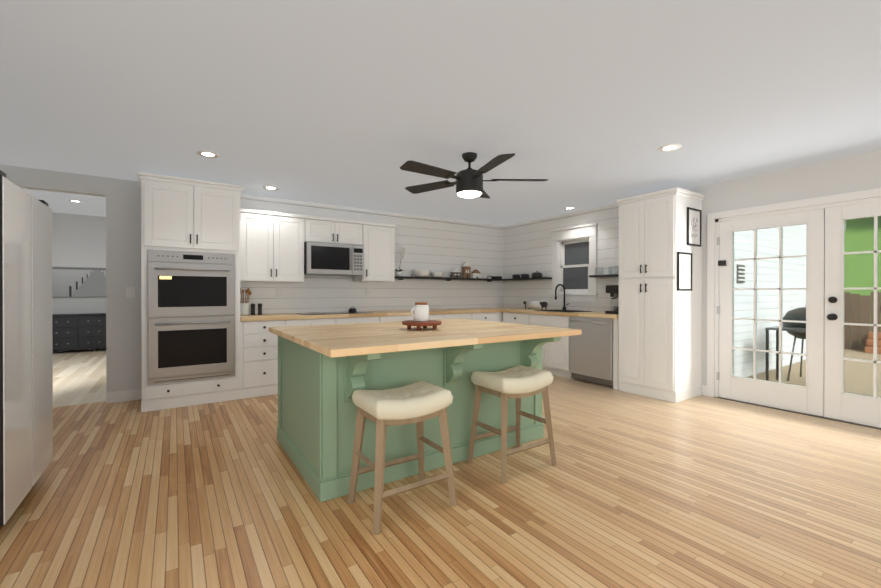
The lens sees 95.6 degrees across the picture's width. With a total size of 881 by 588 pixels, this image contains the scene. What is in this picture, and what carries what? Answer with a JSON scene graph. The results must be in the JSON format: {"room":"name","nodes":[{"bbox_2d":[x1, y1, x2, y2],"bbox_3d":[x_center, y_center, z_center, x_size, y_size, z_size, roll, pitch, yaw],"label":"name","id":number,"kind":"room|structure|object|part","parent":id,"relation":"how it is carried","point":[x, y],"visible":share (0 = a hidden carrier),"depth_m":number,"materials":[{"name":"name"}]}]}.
{"room":"kitchen","nodes":[
{"label":"kitchen","id":0,"kind":"room"},
{"bbox_2d":[21,188,105,216],"bbox_3d":[-5.483,-1.695,6.487,4.400,0.100,5.480,0,0,-34],"label":"ceiling","id":1,"kind":"structure","parent":0,"point":[59,202],"depth_m":7.19,"materials":[{"name":"grey paint"}]},
{"bbox_2d":[52,212,105,313],"bbox_3d":[-6.977,-0.243,8.729,4.350,2.820,0.100,0,0,-34],"label":"wall","id":2,"kind":"structure","parent":0,"point":[64,224],"depth_m":8.29,"materials":[{"name":"white paint"}]},
{"bbox_2d":[52,235,105,296],"bbox_3d":[-7.265,-0.567,8.448,2.200,1.250,0.041,0,0,-34],"label":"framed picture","id":3,"kind":"object","parent":2,"relation":"attached to","point":[78,266],"visible":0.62,"depth_m":8.27,"materials":[{"name":"grey paper"}]},
{"bbox_2d":[53,348,105,351],"bbox_3d":[-6.941,1.107,8.689,4.400,0.120,0.014,0,0,-34],"label":"baseboard","id":4,"kind":"structure","parent":2,"relation":"attached to","point":[99,348],"depth_m":8.32,"materials":[{"name":"white"}]},
{"bbox_2d":[0,164,502,392],"bbox_3d":[-1.671,-0.042,5.666,6.770,2.440,0.120,0,0,-34],"label":"wall","id":5,"kind":"structure","parent":0,"point":[446,248],"depth_m":5.49,"materials":[{"name":"white paint"}]},
{"bbox_2d":[106,389,141,403],"bbox_3d":[-3.465,1.122,4.395,0.330,0.120,0.014,0,0,-34],"label":"baseboard","id":6,"kind":"structure","parent":5,"relation":"attached to","point":[123,396],"depth_m":4.38,"materials":[{"name":"white wood"}]},
{"bbox_2d":[125,287,134,297],"bbox_3d":[-3.431,-0.018,4.415,0.085,0.120,0.011,0,0,-34],"label":"switch plate","id":7,"kind":"object","parent":5,"relation":"attached to","point":[129,292],"visible":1,"depth_m":4.41,"materials":[{"name":"white plastic"}]},
{"bbox_2d":[241,208,304,281],"bbox_3d":[-2.152,-0.582,5.055,0.755,0.855,0.356,0,0,-34],"label":"upper cabinet","id":8,"kind":"object","parent":5,"relation":"attached to","point":[272,243],"depth_m":4.90,"materials":[{"name":"white wood"}]},
{"bbox_2d":[305,215,368,275],"bbox_3d":[-1.462,-0.634,5.470,0.855,0.754,0.429,0,0,-34],"label":"upper cabinet","id":9,"kind":"object","parent":5,"relation":"attached to","point":[333,246],"depth_m":5.31,"materials":[{"name":"white wood"}]},
{"bbox_2d":[304,241,363,275],"bbox_3d":[-1.478,-0.463,5.437,0.770,0.414,0.466,0,0,-34],"label":"microwave","id":10,"kind":"object","parent":9,"relation":"attached to","point":[321,258],"depth_m":5.26,"materials":[{"name":"silver metal"}]},
{"bbox_2d":[240,194,503,228],"bbox_3d":[-0.683,-1.239,6.224,4.499,0.049,0.035,0,0,-34],"label":"crown molding","id":11,"kind":"structure","parent":5,"relation":"attached to","point":[255,197],"depth_m":5.87,"materials":[{"name":"white wood"}]},
{"bbox_2d":[353,222,395,281],"bbox_3d":[-0.970,-0.598,5.842,0.505,0.829,0.356,0,0,-34],"label":"upper cabinet","id":12,"kind":"object","parent":5,"relation":"attached to","point":[381,236],"depth_m":5.71,"materials":[{"name":"white wood"}]},
{"bbox_2d":[395,247,502,281],"bbox_3d":[0.221,-0.470,6.718,2.439,0.497,0.240,0,0,-34],"label":"wall shelf","id":13,"kind":"object","parent":5,"relation":"attached to","point":[467,274],"depth_m":6.65,"materials":[{"name":"black wood"}]},
{"bbox_2d":[395,247,405,275],"bbox_3d":[-0.626,-0.495,6.109,0.186,0.450,0.126,0,0,-34],"label":"orchid plant","id":14,"kind":"object","parent":13,"relation":"on","point":[398,273],"depth_m":6.11,"materials":[{"name":"white plant"}]},
{"bbox_2d":[413,269,429,276],"bbox_3d":[-0.302,-0.331,6.378,0.280,0.120,0.280,0,0,-34],"label":"bowl","id":15,"kind":"object","parent":13,"relation":"on","point":[417,272],"depth_m":6.27,"materials":[{"name":"white ceramic"}]},
{"bbox_2d":[431,272,442,276],"bbox_3d":[-0.055,-0.316,6.548,0.210,0.090,0.210,0,0,-34],"label":"bowl","id":16,"kind":"object","parent":13,"relation":"on","point":[434,274],"depth_m":6.47,"materials":[{"name":"white ceramic"}]},
{"bbox_2d":[0,349,880,587],"bbox_3d":[-1.250,1.210,3.764,8.420,0.050,14.720,0,0,-34],"label":"floor","id":17,"kind":"structure","parent":0,"point":[629,490],"depth_m":2.23,"materials":[{"name":"brown wood"}]},
{"bbox_2d":[0,170,52,526],"bbox_3d":[-2.668,0.296,2.055,0.810,1.790,0.910,0,0,-34],"label":"refrigerator","id":18,"kind":"object","parent":17,"relation":"on","point":[26,399],"visible":1,"depth_m":2.15,"materials":[{"name":"grey metal"}]},
{"bbox_2d":[52,313,105,351],"bbox_3d":[-7.144,0.788,8.270,2.440,0.760,0.480,0,0,-34],"label":"dresser","id":19,"kind":"object","parent":17,"relation":"on","point":[78,331],"visible":0.23,"depth_m":7.97,"materials":[{"name":"grey wood"}]},
{"bbox_2d":[137,172,240,411],"bbox_3d":[-2.770,0.000,4.465,0.890,2.366,0.658,0,0,-34],"label":"tall cabinet","id":20,"kind":"object","parent":17,"relation":"on","point":[207,247],"depth_m":4.18,"materials":[{"name":"white wood"}]},
{"bbox_2d":[241,320,292,398],"bbox_3d":[-2.185,0.743,4.879,0.540,0.876,0.622,0,0,-34],"label":"base cabinet","id":21,"kind":"object","parent":17,"relation":"on","point":[259,346],"depth_m":4.58,"materials":[{"name":"white wood"}]},
{"bbox_2d":[241,308,500,319],"bbox_3d":[-0.524,0.279,5.972,4.515,0.045,0.638,0,0,-34],"label":"countertop","id":22,"kind":"structure","parent":21,"relation":"on","point":[432,312],"depth_m":5.31,"materials":[{"name":"brown wood"}]},
{"bbox_2d":[240,287,251,315],"bbox_3d":[-2.385,0.090,4.853,0.163,0.340,0.114,0,0,-34],"label":"utensil crock","id":23,"kind":"object","parent":22,"relation":"on","point":[244,309],"visible":0.81,"depth_m":4.82,"materials":[{"name":"white ceramic"}]},
{"bbox_2d":[251,303,254,314],"bbox_3d":[-2.314,0.184,4.927,0.051,0.152,0.051,0,0,44],"label":"pepper mill","id":24,"kind":"object","parent":22,"relation":"on","point":[253,308],"depth_m":4.91,"materials":[{"name":"black"}]},
{"bbox_2d":[258,303,261,314],"bbox_3d":[-2.248,0.183,4.971,0.051,0.152,0.051,0,0,44],"label":"pepper mill","id":25,"kind":"object","parent":22,"relation":"on","point":[259,305],"depth_m":4.95,"materials":[{"name":"black"}]},
{"bbox_2d":[301,312,336,315],"bbox_3d":[-1.424,0.255,5.357,0.900,0.007,0.469,0,0,-34],"label":"cooktop","id":26,"kind":"object","parent":22,"relation":"in","point":[314,313],"depth_m":5.06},
{"bbox_3d":[-1.424,0.255,5.357,0.900,0.007,0.470,0,0,-34],"label":"cooktop glass","id":27,"kind":"part","parent":22,"relation":"part of","materials":[{"name":"black glass"}]},
{"bbox_2d":[293,316,384,325],"bbox_3d":[-1.479,0.741,5.348,1.285,0.876,0.622,0,0,-34],"label":"base cabinet","id":28,"kind":"object","parent":17,"relation":"on","point":[348,319],"depth_m":5.15,"materials":[{"name":"white"}]},
{"bbox_2d":[348,380,456,534],"bbox_3d":[-0.217,0.866,2.264,0.512,0.652,0.392,0,0,-34],"label":"stool","id":29,"kind":"object","parent":17,"relation":"on","point":[418,403],"visible":0.98,"depth_m":2.19,"materials":[{"name":"beige fabric"}]},
{"bbox_2d":[385,316,448,321],"bbox_3d":[-0.557,0.739,5.961,1.190,0.876,0.622,0,0,-34],"label":"base cabinet","id":30,"kind":"object","parent":17,"relation":"on","point":[387,318],"depth_m":5.63,"materials":[{"name":"white wood"}]},
{"bbox_2d":[276,334,576,501],"bbox_3d":[-0.151,0.747,3.139,1.850,0.880,1.467,0,0,-34],"label":"kitchen island","id":31,"kind":"object","parent":17,"relation":"on","point":[325,371],"depth_m":2.64,"materials":[{"name":"green wood"}]},
{"bbox_2d":[269,318,580,357],"bbox_3d":[-0.164,0.287,3.121,1.920,0.040,1.550,0,0,-34],"label":"island countertop","id":32,"kind":"structure","parent":31,"relation":"on","point":[349,340],"depth_m":2.65,"materials":[{"name":"brown wood"}]},
{"bbox_2d":[402,302,441,329],"bbox_3d":[-0.142,0.165,3.033,0.300,0.204,0.300,0,0,-34],"label":"tray","id":33,"kind":"object","parent":32,"relation":"on","point":[421,314],"visible":1,"depth_m":2.98,"materials":[{"name":"brown wood"}]},
{"bbox_2d":[411,302,428,321],"bbox_3d":[-0.160,0.134,3.021,0.149,0.143,0.116,0,0,-34],"label":"canister","id":34,"kind":"object","parent":33,"relation":"on","point":[421,309],"depth_m":2.98,"materials":[{"name":"white ceramic"}]},
{"bbox_2d":[449,312,496,321],"bbox_3d":[0.298,0.737,6.531,1.125,0.876,0.622,0,0,-34],"label":"base cabinet","id":35,"kind":"object","parent":17,"relation":"on","point":[484,316],"depth_m":6.35,"materials":[{"name":"white wood"}]},
{"bbox_2d":[468,365,555,482],"bbox_3d":[0.499,0.864,2.795,0.512,0.652,0.392,0,0,-34],"label":"stool","id":36,"kind":"object","parent":17,"relation":"on","point":[517,383],"visible":1,"depth_m":2.73,"materials":[{"name":"brown wood"}]},
{"bbox_2d":[501,312,524,323],"bbox_3d":[1.464,0.737,6.500,0.621,0.876,0.680,0,0,-34],"label":"base cabinet","id":37,"kind":"object","parent":17,"relation":"on","point":[506,317],"depth_m":6.39,"materials":[{"name":"white wood"}]},
{"bbox_2d":[525,312,564,376],"bbox_3d":[1.804,0.739,5.990,0.621,0.876,0.796,0,0,-34],"label":"base cabinet","id":38,"kind":"object","parent":17,"relation":"on","point":[553,353],"depth_m":5.75,"materials":[{"name":"white wood"}]},
{"bbox_2d":[565,316,618,389],"bbox_3d":[2.204,0.743,5.388,0.622,0.872,0.781,0,0,-34],"label":"base cabinet","id":39,"kind":"object","parent":17,"relation":"on","point":[592,355],"depth_m":5.17,"materials":[{"name":"white"}]},
{"bbox_2d":[501,308,618,319],"bbox_3d":[1.840,0.279,5.919,0.637,0.045,2.070,0,0,-34],"label":"countertop","id":40,"kind":"structure","parent":39,"relation":"on","point":[600,315],"depth_m":5.57,"materials":[{"name":"brown wood"}]},
{"bbox_2d":[523,301,547,309],"bbox_3d":[1.566,0.186,6.595,0.180,0.135,0.370,0,0,-34],"label":"paper towel holder","id":41,"kind":"object","parent":40,"relation":"on","point":[542,305],"visible":1,"depth_m":6.53,"materials":[{"name":"white paper"}]},
{"bbox_2d":[533,308,576,311],"bbox_3d":[1.821,0.363,5.973,0.505,0.229,0.659,0,0,-34],"label":"sink","id":42,"kind":"object","parent":40,"relation":"in","point":[563,309],"depth_m":6.12,"materials":[{"name":"metal"}]},
{"bbox_2d":[555,284,564,307],"bbox_3d":[1.871,0.046,6.147,0.245,0.404,0.121,0,0,-34],"label":"faucet","id":43,"kind":"object","parent":40,"relation":"on","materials":[{"name":"black metal"}]},
{"bbox_2d":[605,285,618,313],"bbox_3d":[2.352,0.014,5.232,0.432,0.488,0.260,0,0,-34],"label":"espresso machine","id":44,"kind":"object","parent":40,"relation":"on","point":[613,290],"visible":0.46,"depth_m":5.21,"materials":[{"name":"black metal"}]},
{"bbox_2d":[569,316,612,386],"bbox_3d":[2.174,0.733,5.368,0.653,0.852,0.640,0,0,-34],"label":"dishwasher","id":45,"kind":"object","parent":39,"relation":"in","point":[590,352],"depth_m":5.18,"materials":[{"name":"grey metal"}]},
{"bbox_2d":[617,187,704,402],"bbox_3d":[2.597,0.014,4.756,0.664,2.335,0.715,0,0,-34],"label":"pantry cabinet","id":46,"kind":"object","parent":17,"relation":"on","point":[660,299],"visible":1,"depth_m":4.53,"materials":[{"name":"white wood"}]},
{"bbox_2d":[677,252,691,290],"bbox_3d":[2.706,-0.248,4.421,0.310,0.420,0.017,0,0,-34],"label":"picture frame","id":47,"kind":"object","parent":46,"relation":"attached to","point":[684,259],"depth_m":4.42,"materials":[{"name":"black"}]},
{"bbox_2d":[687,207,701,246],"bbox_3d":[2.885,-0.758,4.538,0.310,0.420,0.017,0,0,-34],"label":"picture frame","id":48,"kind":"object","parent":46,"relation":"attached to","point":[694,214],"depth_m":4.54,"materials":[{"name":"black"}]},
{"bbox_2d":[0,0,880,225],"bbox_3d":[0.904,-1.298,1.898,6.890,0.100,9.240,0,0,-34],"label":"ceiling","id":49,"kind":"structure","parent":0,"point":[583,104],"depth_m":2.49,"materials":[{"name":"grey paint"}]},
{"bbox_2d":[197,151,219,157],"bbox_3d":[-2.085,-1.252,3.584,0.180,0.006,0.180,0,0,-34],"label":"recessed light","id":50,"kind":"object","parent":49,"relation":"in","point":[208,154],"visible":0.98,"depth_m":3.58,"materials":[{"name":"white"}]},
{"bbox_2d":[263,186,278,189],"bbox_3d":[-2.012,-1.256,4.738,0.180,0.006,0.180,0,0,-34],"label":"recessed light","id":51,"kind":"object","parent":49,"relation":"in","point":[270,188],"visible":0.98,"depth_m":4.73,"materials":[{"name":"white"}]},
{"bbox_2d":[400,152,548,198],"bbox_3d":[0.235,-1.064,3.566,1.328,0.379,1.365,0,0,-34],"label":"ceiling fan","id":52,"kind":"object","parent":49,"relation":"hanging from","point":[468,182],"visible":1,"depth_m":3.49,"materials":[{"name":"black metal"}]},
{"bbox_2d":[658,144,681,151],"bbox_3d":[1.964,-1.251,3.420,0.180,0.006,0.180,0,0,-34],"label":"recessed light","id":53,"kind":"object","parent":49,"relation":"in","point":[668,147],"visible":1,"depth_m":3.41,"materials":[{"name":"white"}]},
{"bbox_2d":[503,150,880,385],"bbox_3d":[3.723,-0.035,3.777,0.120,2.440,9.240,0,0,-34],"label":"wall","id":54,"kind":"structure","parent":0,"point":[527,248],"depth_m":4.66,"materials":[{"name":"white paint"}]},
{"bbox_2d":[503,271,551,280],"bbox_3d":[1.464,-0.314,6.856,0.221,0.141,0.968,0,0,-34],"label":"wall shelf","id":55,"kind":"object","parent":54,"relation":"attached to","point":[537,275],"depth_m":6.73,"materials":[{"name":"black"}]},
{"bbox_2d":[504,203,618,228],"bbox_3d":[1.935,-1.239,6.324,0.029,0.049,2.670,0,0,-34],"label":"crown molding","id":56,"kind":"structure","parent":54,"relation":"attached to","point":[616,204],"depth_m":6.26,"materials":[{"name":"white wood"}]},
{"bbox_2d":[550,223,597,301],"bbox_3d":[2.087,-0.457,6.189,0.170,1.145,0.870,0,0,-34],"label":"window","id":57,"kind":"structure","parent":54,"relation":"in","point":[574,259],"depth_m":6.18,"materials":[{"name":"white wood"}]},
{"bbox_2d":[589,266,618,277],"bbox_3d":[2.403,-0.308,5.468,0.196,0.139,0.718,0,0,-34],"label":"wall shelf","id":58,"kind":"object","parent":54,"relation":"attached to","point":[610,275],"depth_m":5.56,"materials":[{"name":"black"}]},
{"bbox_2d":[707,188,880,429],"bbox_3d":[3.666,0.140,3.813,0.215,2.130,1.980,0,0,-34],"label":"french door","id":59,"kind":"structure","parent":54,"relation":"attached to","point":[822,393],"depth_m":3.90,"materials":[{"name":"white wood"}]},
{"label":"outside","id":60,"kind":"structure","parent":0,"visible":0},
{"bbox_2d":[746,216,880,396],"bbox_3d":[35.185,-5.981,18.081,68.141,15.048,80.000,0,0,-34],"label":"ground","id":61,"kind":"structure","parent":60,"point":[796,369],"depth_m":13.64,"materials":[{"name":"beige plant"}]},
{"bbox_2d":[734,224,805,376],"bbox_3d":[3.431,-0.341,10.759,7.230,3.240,9.650,0,0,-34],"label":"siding","id":62,"kind":"object","parent":61,"relation":"on","point":[760,232],"depth_m":6.64,"materials":[{"name":"white"}]},
{"bbox_2d":[765,307,805,380],"bbox_3d":[5.268,0.728,5.813,1.125,1.142,0.597,0,0,-34],"label":"outdoor grill","id":63,"kind":"object","parent":61,"relation":"on","point":[797,327],"depth_m":5.92,"materials":[{"name":"black metal"}]},
{"bbox_2d":[844,292,880,353],"bbox_3d":[11.412,0.631,6.133,0.630,1.330,14.400,0,0,-34],"label":"fence","id":64,"kind":"object","parent":61,"relation":"on","point":[863,342],"depth_m":9.17,"materials":[{"name":"brown wood"}]}
]}

